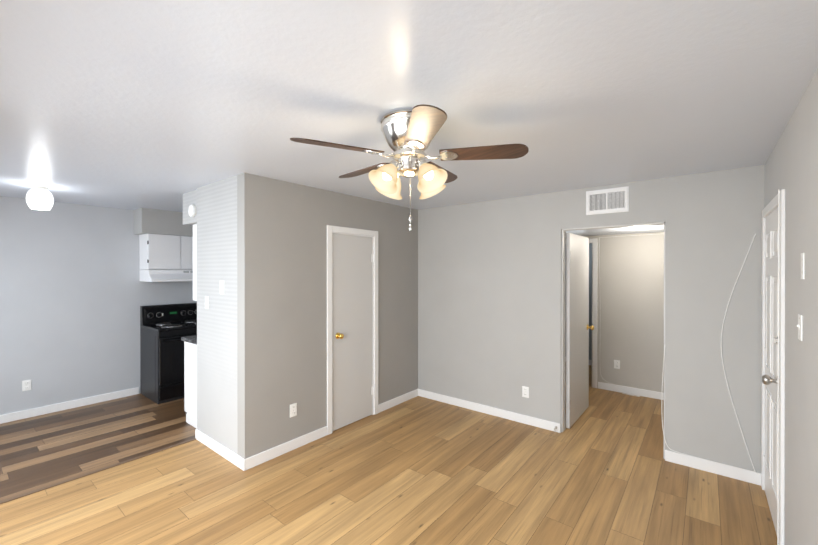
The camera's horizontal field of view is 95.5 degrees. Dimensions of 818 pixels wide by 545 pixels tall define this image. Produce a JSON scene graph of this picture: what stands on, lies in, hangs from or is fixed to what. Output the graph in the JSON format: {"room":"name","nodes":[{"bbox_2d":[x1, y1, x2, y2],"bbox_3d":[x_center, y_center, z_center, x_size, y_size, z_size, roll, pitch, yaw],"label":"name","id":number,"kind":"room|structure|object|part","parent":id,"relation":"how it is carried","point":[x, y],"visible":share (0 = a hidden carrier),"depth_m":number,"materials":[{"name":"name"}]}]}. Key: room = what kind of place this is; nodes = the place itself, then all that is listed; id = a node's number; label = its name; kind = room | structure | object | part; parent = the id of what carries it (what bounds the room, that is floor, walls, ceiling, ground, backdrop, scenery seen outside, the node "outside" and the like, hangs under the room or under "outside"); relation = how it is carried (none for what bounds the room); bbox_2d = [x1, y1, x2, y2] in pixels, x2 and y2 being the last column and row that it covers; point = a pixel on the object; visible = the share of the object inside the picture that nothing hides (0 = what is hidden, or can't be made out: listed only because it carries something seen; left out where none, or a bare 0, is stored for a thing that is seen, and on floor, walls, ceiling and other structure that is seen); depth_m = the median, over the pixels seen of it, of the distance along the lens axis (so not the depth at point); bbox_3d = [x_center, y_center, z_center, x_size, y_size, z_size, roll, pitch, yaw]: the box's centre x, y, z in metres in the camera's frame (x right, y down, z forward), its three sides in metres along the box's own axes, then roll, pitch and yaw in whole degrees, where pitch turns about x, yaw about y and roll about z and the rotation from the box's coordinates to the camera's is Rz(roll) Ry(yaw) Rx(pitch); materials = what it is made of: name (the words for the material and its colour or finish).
{"room":"empty living room","nodes":[
{"label":"empty living room","id":0,"kind":"room"},
{"bbox_2d":[0,196,196,414],"bbox_3d":[-3.731,0.397,4.885,0.120,2.440,4.800,0,0,39],"label":"wall","id":1,"kind":"structure","parent":0,"point":[76,293],"depth_m":4.41,"materials":[{"name":"paint"}]},
{"bbox_2d":[22,380,30,390],"bbox_3d":[-4.251,1.256,4.132,0.009,0.117,0.072,0,0,39],"label":"outlet","id":2,"kind":"object","parent":1,"relation":"attached to","point":[26,385],"visible":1,"depth_m":4.13,"materials":[{"name":"white plastic"}]},
{"bbox_2d":[0,387,138,423],"bbox_3d":[-4.350,1.573,4.007,0.013,0.092,2.410,0,0,39],"label":"baseboard","id":3,"kind":"structure","parent":1,"relation":"attached to","point":[19,415],"depth_m":4.38,"materials":[{"name":"white wood"}]},
{"bbox_2d":[139,234,182,269],"bbox_3d":[-3.343,-0.269,4.996,0.335,0.461,0.380,0,0,39],"label":"upper cabinet","id":4,"kind":"object","parent":1,"relation":"attached to","point":[164,252],"depth_m":4.88,"materials":[{"name":"white wood"}]},
{"bbox_2d":[139,270,192,281],"bbox_3d":[-3.174,0.042,5.105,0.466,0.154,0.760,0,0,39],"label":"range hood","id":5,"kind":"object","parent":4,"relation":"attached to","point":[163,275],"visible":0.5,"depth_m":4.86,"materials":[{"name":"white metal"}]},
{"bbox_2d":[183,236,192,269],"bbox_3d":[-3.106,-0.270,5.293,0.335,0.461,0.380,0,0,39],"label":"upper cabinet","id":6,"kind":"object","parent":1,"relation":"attached to","point":[187,240],"depth_m":5.11,"materials":[{"name":"white wood"}]},
{"bbox_2d":[134,208,192,236],"bbox_3d":[-2.789,-0.666,5.716,0.310,0.320,2.320,0,0,39],"label":"soffit","id":7,"kind":"structure","parent":0,"point":[154,221],"depth_m":4.88,"materials":[{"name":"paint"}]},
{"bbox_2d":[183,190,196,225],"bbox_3d":[-1.485,-0.663,4.672,0.410,0.320,2.325,0,0,39],"label":"soffit","id":8,"kind":"structure","parent":0,"point":[189,198],"depth_m":3.80,"materials":[{"name":"white paint"}]},
{"bbox_2d":[188,204,196,216],"bbox_3d":[-2.164,-0.616,3.702,0.128,0.128,0.039,0,0,39],"label":"smoke detector","id":9,"kind":"object","parent":8,"relation":"attached to","point":[192,210],"visible":1,"depth_m":3.68,"materials":[{"name":"white plastic"}]},
{"bbox_2d":[197,175,237,454],"bbox_3d":[-1.716,0.401,3.417,0.800,2.440,0.120,0,0,39],"label":"wall","id":10,"kind":"structure","parent":0,"point":[217,416],"depth_m":3.34,"materials":[{"name":"white paint"}]},
{"bbox_2d":[205,296,208,308],"bbox_3d":[-1.891,0.281,3.469,0.072,0.117,0.015,0,0,39],"label":"light switch","id":11,"kind":"object","parent":10,"relation":"attached to","point":[206,302],"visible":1,"depth_m":3.46,"materials":[{"name":"white plastic"}]},
{"bbox_2d":[195,429,247,470],"bbox_3d":[-1.708,1.575,3.334,0.946,0.092,0.023,0,0,39],"label":"baseboard","id":12,"kind":"structure","parent":10,"relation":"attached to","point":[240,462],"depth_m":3.29,"materials":[{"name":"white wood"}]},
{"bbox_2d":[220,281,223,293],"bbox_3d":[-1.655,0.131,3.285,0.075,0.120,0.007,0,0,39],"label":"light switch","id":13,"kind":"object","parent":10,"relation":"attached to","point":[221,287],"visible":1,"depth_m":3.28,"materials":[{"name":"white plastic"}]},
{"bbox_2d":[237,173,417,458],"bbox_3d":[-0.661,0.399,4.001,0.120,2.440,2.350,0,0,39],"label":"wall","id":14,"kind":"structure","parent":0,"point":[281,297],"depth_m":3.44,"materials":[{"name":"paint"}]},
{"bbox_2d":[244,426,326,470],"bbox_3d":[-1.077,1.575,3.376,0.013,0.092,0.830,0,0,39],"label":"baseboard","id":15,"kind":"structure","parent":14,"relation":"attached to","point":[274,452],"depth_m":3.31,"materials":[{"name":"white wood"}]},
{"bbox_2d":[290,403,296,417],"bbox_3d":[-1.059,1.261,3.402,0.009,0.117,0.072,0,0,39],"label":"outlet","id":16,"kind":"object","parent":14,"relation":"attached to","point":[293,410],"visible":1,"depth_m":3.40,"materials":[{"name":"white plastic"}]},
{"bbox_2d":[327,225,377,434],"bbox_3d":[-0.633,0.573,4.024,0.136,2.092,0.734,0,0,39],"label":"door frame","id":17,"kind":"structure","parent":14,"relation":"attached to","point":[330,229],"depth_m":3.84,"materials":[{"name":"white wood"}]},
{"bbox_2d":[332,233,373,430],"bbox_3d":[-0.575,0.607,3.985,0.107,2.008,0.595,0,0,39],"label":"closet door","id":18,"kind":"structure","parent":14,"relation":"in","point":[352,329],"depth_m":3.97,"materials":[{"name":"white paint"}]},
{"bbox_2d":[378,389,419,412],"bbox_3d":[-0.125,1.572,4.568,0.013,0.092,0.740,0,0,39],"label":"baseboard","id":19,"kind":"structure","parent":14,"relation":"attached to","point":[386,405],"depth_m":4.55,"materials":[{"name":"white wood"}]},
{"bbox_2d":[0,365,776,544],"bbox_3d":[-0.187,1.659,4.221,6.490,0.080,8.180,0,0,39],"label":"floor","id":20,"kind":"structure","parent":0,"point":[418,470],"depth_m":2.83,"materials":[{"name":"wood"}]},
{"bbox_2d":[0,438,196,503],"bbox_3d":[-2.793,1.620,2.713,0.036,0.006,2.330,0,0,39],"label":"transition strip","id":21,"kind":"object","parent":20,"relation":"on","point":[65,481],"depth_m":2.99,"materials":[{"name":"brown wood"}]},
{"bbox_2d":[140,303,196,403],"bbox_3d":[-3.059,1.031,5.022,0.736,1.170,0.768,0,0,39],"label":"stove","id":22,"kind":"object","parent":20,"relation":"on","point":[164,328],"visible":0.69,"depth_m":4.72,"materials":[{"name":"black metal"}]},
{"bbox_2d":[184,343,196,428],"bbox_3d":[-2.072,1.183,4.105,0.604,0.872,0.537,0,0,39],"label":"base cabinet","id":23,"kind":"object","parent":20,"relation":"on","point":[190,375],"depth_m":3.96,"materials":[{"name":"white wood"}]},
{"bbox_2d":[181,335,196,342],"bbox_3d":[-1.581,0.724,4.727,0.616,0.038,2.164,0,0,39],"label":"countertop","id":24,"kind":"structure","parent":23,"relation":"on","point":[187,339],"depth_m":4.00,"materials":[{"name":"grey stone"}]},
{"bbox_2d":[0,0,817,211],"bbox_3d":[-1.205,-0.868,2.940,6.490,0.100,4.920,0,0,39],"label":"ceiling","id":25,"kind":"structure","parent":0,"point":[149,104],"depth_m":1.65,"materials":[{"name":"white paint"}]},
{"bbox_2d":[26,184,53,209],"bbox_3d":[-3.477,-0.708,3.501,0.186,0.222,0.186,0,0,39],"label":"dome light","id":26,"kind":"object","parent":25,"relation":"attached to","point":[39,196],"visible":1,"depth_m":3.45,"materials":[{"name":"white glass"}]},
{"bbox_2d":[290,104,528,230],"bbox_3d":[-0.011,-0.520,2.027,1.157,0.590,1.168,0,0,39],"label":"ceiling fan","id":27,"kind":"object","parent":25,"relation":"attached to","point":[409,135],"visible":1,"depth_m":1.90,"materials":[{"name":"silver metal"}]},
{"bbox_3d":[0.001,-0.485,1.991,0.483,0.157,0.483,0,0,39],"label":"glass","id":28,"kind":"part","parent":27,"relation":"part of","materials":[{"name":"white glass"}]},
{"bbox_2d":[589,244,591,359],"bbox_3d":[3.110,0.392,6.575,3.000,2.440,0.120,0,0,39],"label":"wall","id":29,"kind":"structure","parent":0,"point":[590,300],"depth_m":6.46,"materials":[{"name":"paint"}]},
{"bbox_2d":[418,165,764,472],"bbox_3d":[0.246,0.397,4.856,6.370,2.440,0.120,0,0,39],"label":"wall","id":30,"kind":"structure","parent":0,"point":[489,303],"depth_m":3.62,"materials":[{"name":"paint"}]},
{"bbox_2d":[420,389,560,432],"bbox_3d":[0.821,1.572,4.314,1.810,0.092,0.017,0,0,39],"label":"baseboard","id":31,"kind":"structure","parent":30,"relation":"attached to","point":[513,416],"depth_m":4.19,"materials":[{"name":"white wood"}]},
{"bbox_2d":[522,386,528,397],"bbox_3d":[1.247,1.279,3.977,0.072,0.117,0.009,0,0,39],"label":"outlet","id":32,"kind":"object","parent":30,"relation":"attached to","point":[525,391],"visible":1,"depth_m":3.97,"materials":[{"name":"white plastic"}]},
{"bbox_2d":[566,233,593,428],"bbox_3d":[1.887,0.599,4.145,0.181,2.020,0.809,0,0,39],"label":"hall door","id":33,"kind":"structure","parent":30,"relation":"in","point":[577,326],"depth_m":4.05,"materials":[{"name":"white paint"}]},
{"bbox_2d":[586,186,628,214],"bbox_3d":[1.853,-0.669,3.484,0.360,0.230,0.014,0,0,39],"label":"air vent","id":34,"kind":"object","parent":30,"relation":"in","point":[610,200],"visible":1,"depth_m":3.48,"materials":[{"name":"white metal"}]},
{"bbox_2d":[561,222,664,458],"bbox_3d":[1.917,0.590,3.536,0.870,2.060,0.100,0,0,39],"label":"door frame","id":35,"kind":"structure","parent":30,"relation":"attached to","point":[594,241],"depth_m":3.81,"materials":[{"name":"white wood"}]},
{"bbox_2d":[661,347,754,471],"bbox_3d":[2.417,1.074,3.030,0.595,0.905,0.022,0,0,39],"label":"cord","id":36,"kind":"object","parent":30,"relation":"attached to","point":[663,430],"visible":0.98,"depth_m":3.19,"materials":[{"name":"white plastic"}]},
{"bbox_2d":[665,450,760,485],"bbox_3d":[2.452,1.576,3.014,0.620,0.092,0.013,0,0,39],"label":"baseboard","id":37,"kind":"structure","parent":30,"relation":"attached to","point":[678,458],"depth_m":3.00,"materials":[{"name":"white wood"}]},
{"bbox_2d":[721,234,755,470],"bbox_3d":[2.574,0.613,2.907,0.207,1.822,0.017,0,0,39],"label":"cord","id":38,"kind":"object","parent":30,"relation":"attached to","point":[721,351],"visible":1,"depth_m":2.92,"materials":[{"name":"white plastic"}]},
{"bbox_2d":[566,225,663,235],"bbox_3d":[2.073,-0.552,4.553,1.900,0.080,1.690,0,0,39],"label":"ceiling","id":39,"kind":"structure","parent":0,"point":[628,230],"depth_m":4.65,"materials":[{"name":"white paint"}]},
{"bbox_2d":[583,232,663,392],"bbox_3d":[2.638,0.396,5.263,1.900,2.440,0.120,0,0,39],"label":"wall","id":40,"kind":"structure","parent":0,"point":[630,306],"depth_m":4.93,"materials":[{"name":"paint"}]},
{"bbox_2d":[614,360,619,368],"bbox_3d":[2.820,1.246,5.037,0.072,0.117,0.009,0,0,39],"label":"outlet","id":41,"kind":"object","parent":40,"relation":"attached to","point":[616,364],"visible":1,"depth_m":5.03,"materials":[{"name":"white plastic"}]},
{"bbox_2d":[598,382,663,399],"bbox_3d":[2.978,1.571,4.907,0.880,0.092,0.017,0,0,39],"label":"baseboard","id":42,"kind":"structure","parent":40,"relation":"attached to","point":[606,386],"depth_m":4.92,"materials":[{"name":"white wood"}]},
{"bbox_2d":[764,69,817,544],"bbox_3d":[1.284,0.408,0.956,0.120,2.440,4.920,0,0,39],"label":"wall","id":43,"kind":"structure","parent":0,"point":[791,166],"depth_m":1.74,"materials":[{"name":"paint"}]},
{"bbox_2d":[762,209,779,534],"bbox_3d":[2.381,0.612,2.462,0.118,2.008,0.794,0,0,39],"label":"entry door","id":44,"kind":"structure","parent":43,"relation":"in","point":[770,358],"depth_m":2.47,"materials":[{"name":"white wood"}]},
{"bbox_2d":[761,189,784,544],"bbox_3d":[2.436,0.578,2.411,0.136,2.092,0.934,0,0,39],"label":"door frame","id":45,"kind":"structure","parent":43,"relation":"attached to","point":[769,208],"depth_m":2.10,"materials":[{"name":"white wood"}]},
{"bbox_2d":[777,190,779,544],"bbox_3d":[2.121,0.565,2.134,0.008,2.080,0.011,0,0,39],"label":"door frame","id":46,"kind":"structure","parent":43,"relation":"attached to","point":[778,376],"depth_m":2.13,"materials":[{"name":"white wood"}]},
{"bbox_2d":[797,314,802,340],"bbox_3d":[1.818,0.256,1.732,0.015,0.117,0.072,0,0,39],"label":"switch plate","id":47,"kind":"object","parent":43,"relation":"attached to","point":[800,327],"visible":1,"depth_m":1.71,"materials":[{"name":"white plastic"}]},
{"bbox_2d":[801,253,804,278],"bbox_3d":[1.790,-0.029,1.690,0.007,0.120,0.050,0,0,39],"label":"switch plate","id":48,"kind":"object","parent":43,"relation":"attached to","point":[802,265],"visible":1,"depth_m":1.67,"materials":[{"name":"white plastic"}]},
{"bbox_3d":[-1.249,0.398,4.547,0.120,2.440,2.230,0,0,39],"label":"wall","id":49,"kind":"structure","parent":0,"visible":0},
{"bbox_2d":[193,224,196,300],"bbox_3d":[-1.974,-0.104,3.992,0.315,0.786,0.540,0,0,39],"label":"upper cabinet","id":50,"kind":"object","parent":49,"relation":"attached to","point":[195,262],"visible":0.04,"depth_m":3.80,"materials":[{"name":"white wood"}]}
]}

